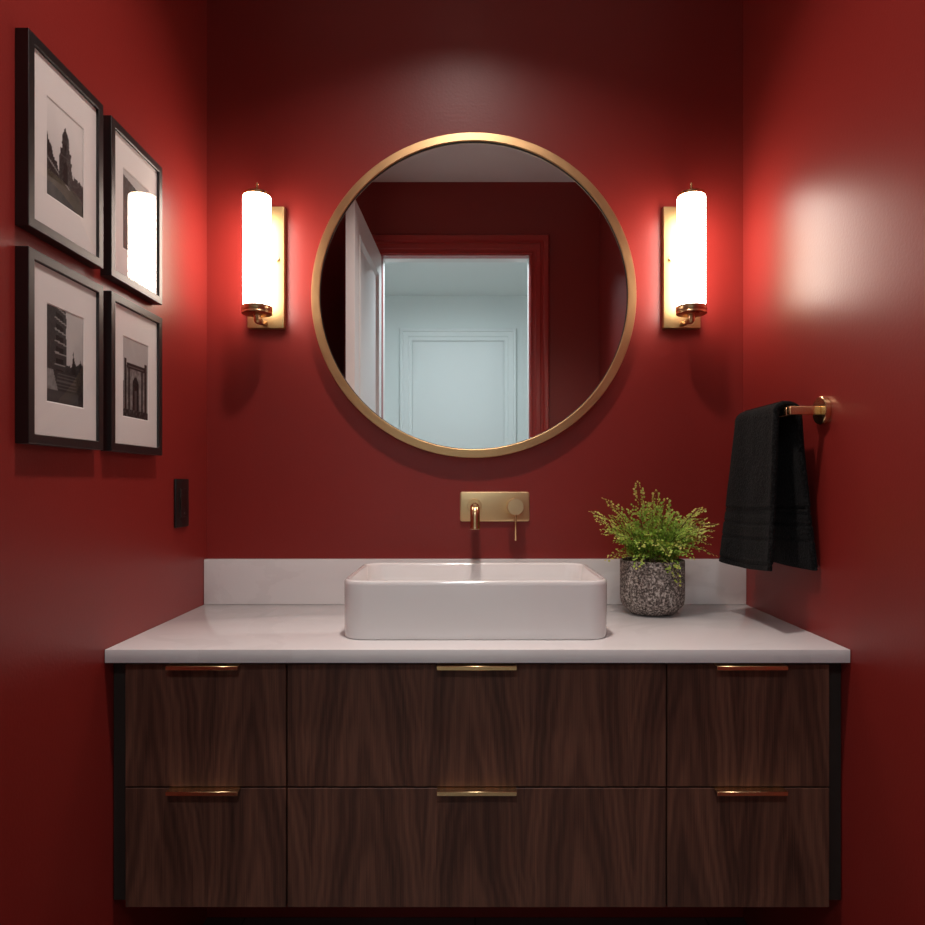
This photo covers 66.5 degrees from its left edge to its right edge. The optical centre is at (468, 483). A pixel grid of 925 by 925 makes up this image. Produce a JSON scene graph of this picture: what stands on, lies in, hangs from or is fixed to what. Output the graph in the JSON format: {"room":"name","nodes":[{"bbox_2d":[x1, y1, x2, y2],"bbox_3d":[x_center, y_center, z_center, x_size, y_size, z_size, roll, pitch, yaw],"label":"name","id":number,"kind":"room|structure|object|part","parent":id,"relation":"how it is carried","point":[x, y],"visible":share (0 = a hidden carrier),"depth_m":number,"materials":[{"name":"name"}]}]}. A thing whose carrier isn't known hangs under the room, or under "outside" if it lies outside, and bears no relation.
{"room":"bathroom","nodes":[
{"label":"bathroom","id":0,"kind":"room"},
{"bbox_2d":[0,0,206,924],"bbox_3d":[-0.743,-0.262,0.748,0.120,2.787,2.186,0,0,0],"label":"wall","id":1,"kind":"structure","parent":0,"point":[93,557],"depth_m":1.27,"materials":[{"name":"paint"}]},
{"bbox_2d":[15,28,102,268],"bbox_3d":[-0.673,-0.538,1.170,0.020,0.297,0.218,0,0,0],"label":"picture frame","id":2,"kind":"object","parent":1,"relation":"attached to","point":[59,121],"visible":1,"depth_m":1.15,"materials":[{"name":"white paper"}]},
{"bbox_2d":[47,97,82,217],"bbox_3d":[-0.669,-0.537,1.170,0.001,0.155,0.106,0,0,0],"label":"print","id":3,"kind":"object","parent":2,"relation":"attached to","point":[64,136],"depth_m":1.17},
{"bbox_2d":[15,246,102,449],"bbox_3d":[-0.673,-0.210,1.170,0.020,0.297,0.218,0,0,0],"label":"picture frame","id":4,"kind":"object","parent":1,"relation":"attached to","point":[59,309],"visible":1,"depth_m":1.14,"materials":[{"name":"white paper"}]},
{"bbox_2d":[47,304,82,407],"bbox_3d":[-0.669,-0.209,1.170,0.001,0.155,0.106,0,0,0],"label":"print","id":5,"kind":"object","parent":4,"relation":"attached to","point":[64,329],"depth_m":1.17},
{"bbox_2d":[100,115,161,304],"bbox_3d":[-0.673,-0.535,1.416,0.020,0.297,0.218,0,0,0],"label":"picture frame","id":6,"kind":"object","parent":1,"relation":"attached to","point":[132,179],"visible":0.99,"depth_m":1.39,"materials":[{"name":"white paper"}]},
{"bbox_2d":[123,168,147,263],"bbox_3d":[-0.669,-0.534,1.416,0.001,0.155,0.106,0,0,0],"label":"print","id":7,"kind":"object","parent":6,"relation":"attached to","point":[135,197],"depth_m":1.42},
{"bbox_2d":[100,291,161,455],"bbox_3d":[-0.673,-0.210,1.416,0.020,0.297,0.218,0,0,0],"label":"picture frame","id":8,"kind":"object","parent":1,"relation":"attached to","point":[132,334],"visible":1,"depth_m":1.39,"materials":[{"name":"white paper"}]},
{"bbox_2d":[123,336,147,419],"bbox_3d":[-0.669,-0.209,1.416,0.001,0.155,0.106,0,0,0],"label":"print","id":9,"kind":"object","parent":8,"relation":"attached to","point":[135,354],"depth_m":1.42},
{"bbox_2d":[174,479,188,527],"bbox_3d":[-0.679,0.045,1.670,0.008,0.114,0.076,0,0,0],"label":"power outlet","id":10,"kind":"object","parent":1,"relation":"attached to","point":[181,486],"visible":1,"depth_m":1.66,"materials":[{"name":"black plastic"}]},
{"bbox_2d":[207,0,742,916],"bbox_3d":[0.017,-0.262,1.901,1.640,2.787,0.120,0,0,0],"label":"wall","id":11,"kind":"structure","parent":0,"point":[643,98],"depth_m":1.84,"materials":[{"name":"paint"}]},
{"bbox_2d":[241,182,285,328],"bbox_3d":[-0.524,-0.572,1.775,0.095,0.348,0.132,0,0,0],"label":"wall sconce","id":12,"kind":"object","parent":11,"relation":"attached to","point":[264,225],"visible":1,"depth_m":1.73,"materials":[{"name":"white glass"}]},
{"bbox_3d":[-0.524,-0.575,1.746,0.068,0.272,0.068,0,0,0],"label":"lamp shade","id":13,"kind":"part","parent":12,"relation":"part of","materials":[{"name":"white glass"}]},
{"bbox_3d":[-0.523,-0.409,1.780,0.021,0.022,0.085,0,0,0],"label":"arm","id":14,"kind":"part","parent":12,"relation":"part of","materials":[{"name":"gold metal"}]},
{"bbox_2d":[311,133,636,457],"bbox_3d":[0.013,-0.486,1.825,0.838,0.838,0.030,0,0,0],"label":"round mirror","id":15,"kind":"object","parent":11,"relation":"attached to","point":[473,295],"visible":1,"depth_m":1.82,"materials":[{"name":"gold metal"}]},
{"bbox_2d":[204,559,745,603],"bbox_3d":[0.017,0.252,1.828,1.398,0.116,0.024,0,0,0],"label":"backsplash","id":16,"kind":"structure","parent":11,"relation":"attached to","point":[226,581],"depth_m":1.82,"materials":[{"name":"white stone"}]},
{"bbox_2d":[114,663,840,906],"bbox_3d":[0.017,0.571,1.580,1.397,0.470,0.521,0,0,0],"label":"vanity cabinet","id":17,"kind":"object","parent":11,"relation":"attached to","point":[236,784],"visible":0.81,"depth_m":1.34,"materials":[{"name":"brown wood"}]},
{"bbox_3d":[-0.501,0.581,1.337,0.135,0.008,0.035,0,0,0],"label":"handle","id":18,"kind":"part","parent":17,"relation":"part of","materials":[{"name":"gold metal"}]},
{"bbox_3d":[-0.501,0.345,1.337,0.135,0.008,0.035,0,0,0],"label":"handle","id":19,"kind":"part","parent":17,"relation":"part of","materials":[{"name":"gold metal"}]},
{"bbox_3d":[-0.501,0.692,1.351,0.306,0.227,0.020,0,0,0],"label":"drawer","id":20,"kind":"part","parent":17,"relation":"part of","materials":[{"name":"brown wood"}]},
{"bbox_3d":[-0.501,0.460,1.351,0.306,0.232,0.020,0,0,0],"label":"drawer","id":21,"kind":"part","parent":17,"relation":"part of","materials":[{"name":"brown wood"}]},
{"bbox_3d":[0.015,0.692,1.351,0.720,0.227,0.020,0,0,0],"label":"drawer","id":22,"kind":"part","parent":17,"relation":"part of","materials":[{"name":"brown wood"}]},
{"bbox_3d":[0.015,0.581,1.337,0.150,0.008,0.035,0,0,0],"label":"handle","id":23,"kind":"part","parent":17,"relation":"part of","materials":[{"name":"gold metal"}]},
{"bbox_3d":[0.015,0.460,1.351,0.720,0.232,0.020,0,0,0],"label":"drawer","id":24,"kind":"part","parent":17,"relation":"part of","materials":[{"name":"brown wood"}]},
{"bbox_3d":[0.015,0.345,1.337,0.150,0.008,0.035,0,0,0],"label":"handle","id":25,"kind":"part","parent":17,"relation":"part of","materials":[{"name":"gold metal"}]},
{"bbox_2d":[105,604,849,662],"bbox_3d":[0.017,0.323,1.581,1.398,0.025,0.520,0,0,0],"label":"countertop","id":26,"kind":"structure","parent":17,"relation":"on","point":[207,633],"depth_m":1.37,"materials":[{"name":"white stone"}]},
{"bbox_2d":[344,563,606,639],"bbox_3d":[0.014,0.251,1.562,0.536,0.118,0.331,0,0,0],"label":"vessel sink","id":27,"kind":"object","parent":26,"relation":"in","point":[383,601],"visible":1,"depth_m":1.40,"materials":[{"name":"white ceramic"}]},
{"bbox_2d":[588,481,717,615],"bbox_3d":[0.442,0.151,1.682,0.299,0.318,0.200,0,0,17],"label":"potted fern","id":28,"kind":"object","parent":26,"relation":"on","point":[651,584],"visible":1,"depth_m":1.65,"materials":[{"name":"green plant"}]},
{"bbox_3d":[0.532,0.692,1.351,0.308,0.227,0.020,0,0,0],"label":"drawer","id":29,"kind":"part","parent":17,"relation":"part of","materials":[{"name":"brown wood"}]},
{"bbox_3d":[0.532,0.460,1.351,0.308,0.232,0.020,0,0,0],"label":"drawer","id":30,"kind":"part","parent":17,"relation":"part of","materials":[{"name":"brown wood"}]},
{"bbox_3d":[0.532,0.581,1.337,0.133,0.008,0.035,0,0,0],"label":"handle","id":31,"kind":"part","parent":17,"relation":"part of","materials":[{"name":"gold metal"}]},
{"bbox_3d":[0.532,0.345,1.337,0.133,0.008,0.035,0,0,0],"label":"handle","id":32,"kind":"part","parent":17,"relation":"part of","materials":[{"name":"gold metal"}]},
{"bbox_2d":[460,492,528,540],"bbox_3d":[0.068,0.082,1.746,0.181,0.124,0.188,0,0,0],"label":"faucet","id":33,"kind":"object","parent":11,"relation":"attached to","point":[475,507],"visible":1,"depth_m":1.83,"materials":[{"name":"gold metal"}]},
{"bbox_3d":[0.015,0.076,1.743,0.025,0.061,0.180,0,0,0],"label":"spout","id":34,"kind":"part","parent":33,"relation":"part of","materials":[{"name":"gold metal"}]},
{"bbox_3d":[0.068,0.059,1.837,0.181,0.077,0.008,0,0,0],"label":"plate","id":35,"kind":"part","parent":33,"relation":"part of","materials":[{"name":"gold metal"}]},
{"bbox_3d":[0.120,0.058,1.811,0.043,0.043,0.044,0,0,0],"label":"handle","id":36,"kind":"part","parent":33,"relation":"part of","materials":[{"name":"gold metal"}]},
{"bbox_3d":[0.120,0.110,1.797,0.005,0.068,0.008,0,0,0],"label":"lever","id":37,"kind":"part","parent":33,"relation":"part of","materials":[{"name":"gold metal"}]},
{"bbox_2d":[662,182,706,328],"bbox_3d":[0.552,-0.572,1.775,0.095,0.348,0.132,0,0,0],"label":"wall sconce","id":38,"kind":"object","parent":11,"relation":"attached to","point":[683,225],"visible":1,"depth_m":1.73,"materials":[{"name":"white glass"}]},
{"bbox_3d":[0.550,-0.409,1.780,0.021,0.022,0.085,0,0,0],"label":"arm","id":39,"kind":"part","parent":38,"relation":"part of","materials":[{"name":"gold metal"}]},
{"bbox_3d":[0.552,-0.575,1.746,0.068,0.272,0.068,0,0,0],"label":"lamp shade","id":40,"kind":"part","parent":38,"relation":"part of","materials":[{"name":"white glass"}]},
{"bbox_2d":[203,917,747,924],"bbox_3d":[0.017,1.157,0.808,1.640,0.050,2.306,0,0,0],"label":"floor","id":41,"kind":"structure","parent":0,"point":[209,920],"depth_m":1.82,"materials":[{"name":"grey tile"}]},
{"bbox_2d":[620,556,684,615],"bbox_3d":[0.441,0.245,1.695,0.152,0.129,0.152,0,0,0],"label":"pot","id":42,"kind":"object","parent":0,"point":[650,589],"depth_m":1.63,"materials":[{"name":"grey stone"}]},
{"bbox_2d":[743,0,924,924],"bbox_3d":[0.777,-0.262,0.748,0.120,2.787,2.186,0,0,0],"label":"wall","id":43,"kind":"structure","parent":0,"point":[834,90],"depth_m":1.30,"materials":[{"name":"paint"}]},
{"bbox_2d":[734,396,831,425],"bbox_3d":[0.679,-0.147,1.549,0.074,0.057,0.318,0,0,0],"label":"towel holder","id":44,"kind":"object","parent":43,"relation":"attached to","point":[821,410],"visible":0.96,"depth_m":1.41,"materials":[{"name":"gold metal"}]},
{"bbox_2d":[719,401,817,570],"bbox_3d":[0.653,0.009,1.559,0.110,0.358,0.275,0,0,0],"label":"hand towel","id":45,"kind":"object","parent":44,"relation":"hanging from","point":[768,518],"visible":0.97,"depth_m":1.50,"materials":[{"name":"black fabric"}]},
{"bbox_3d":[0.674,-0.147,1.418,0.062,0.017,0.017,0,0,0],"label":"post","id":46,"kind":"part","parent":44,"relation":"part of","materials":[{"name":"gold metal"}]}
]}

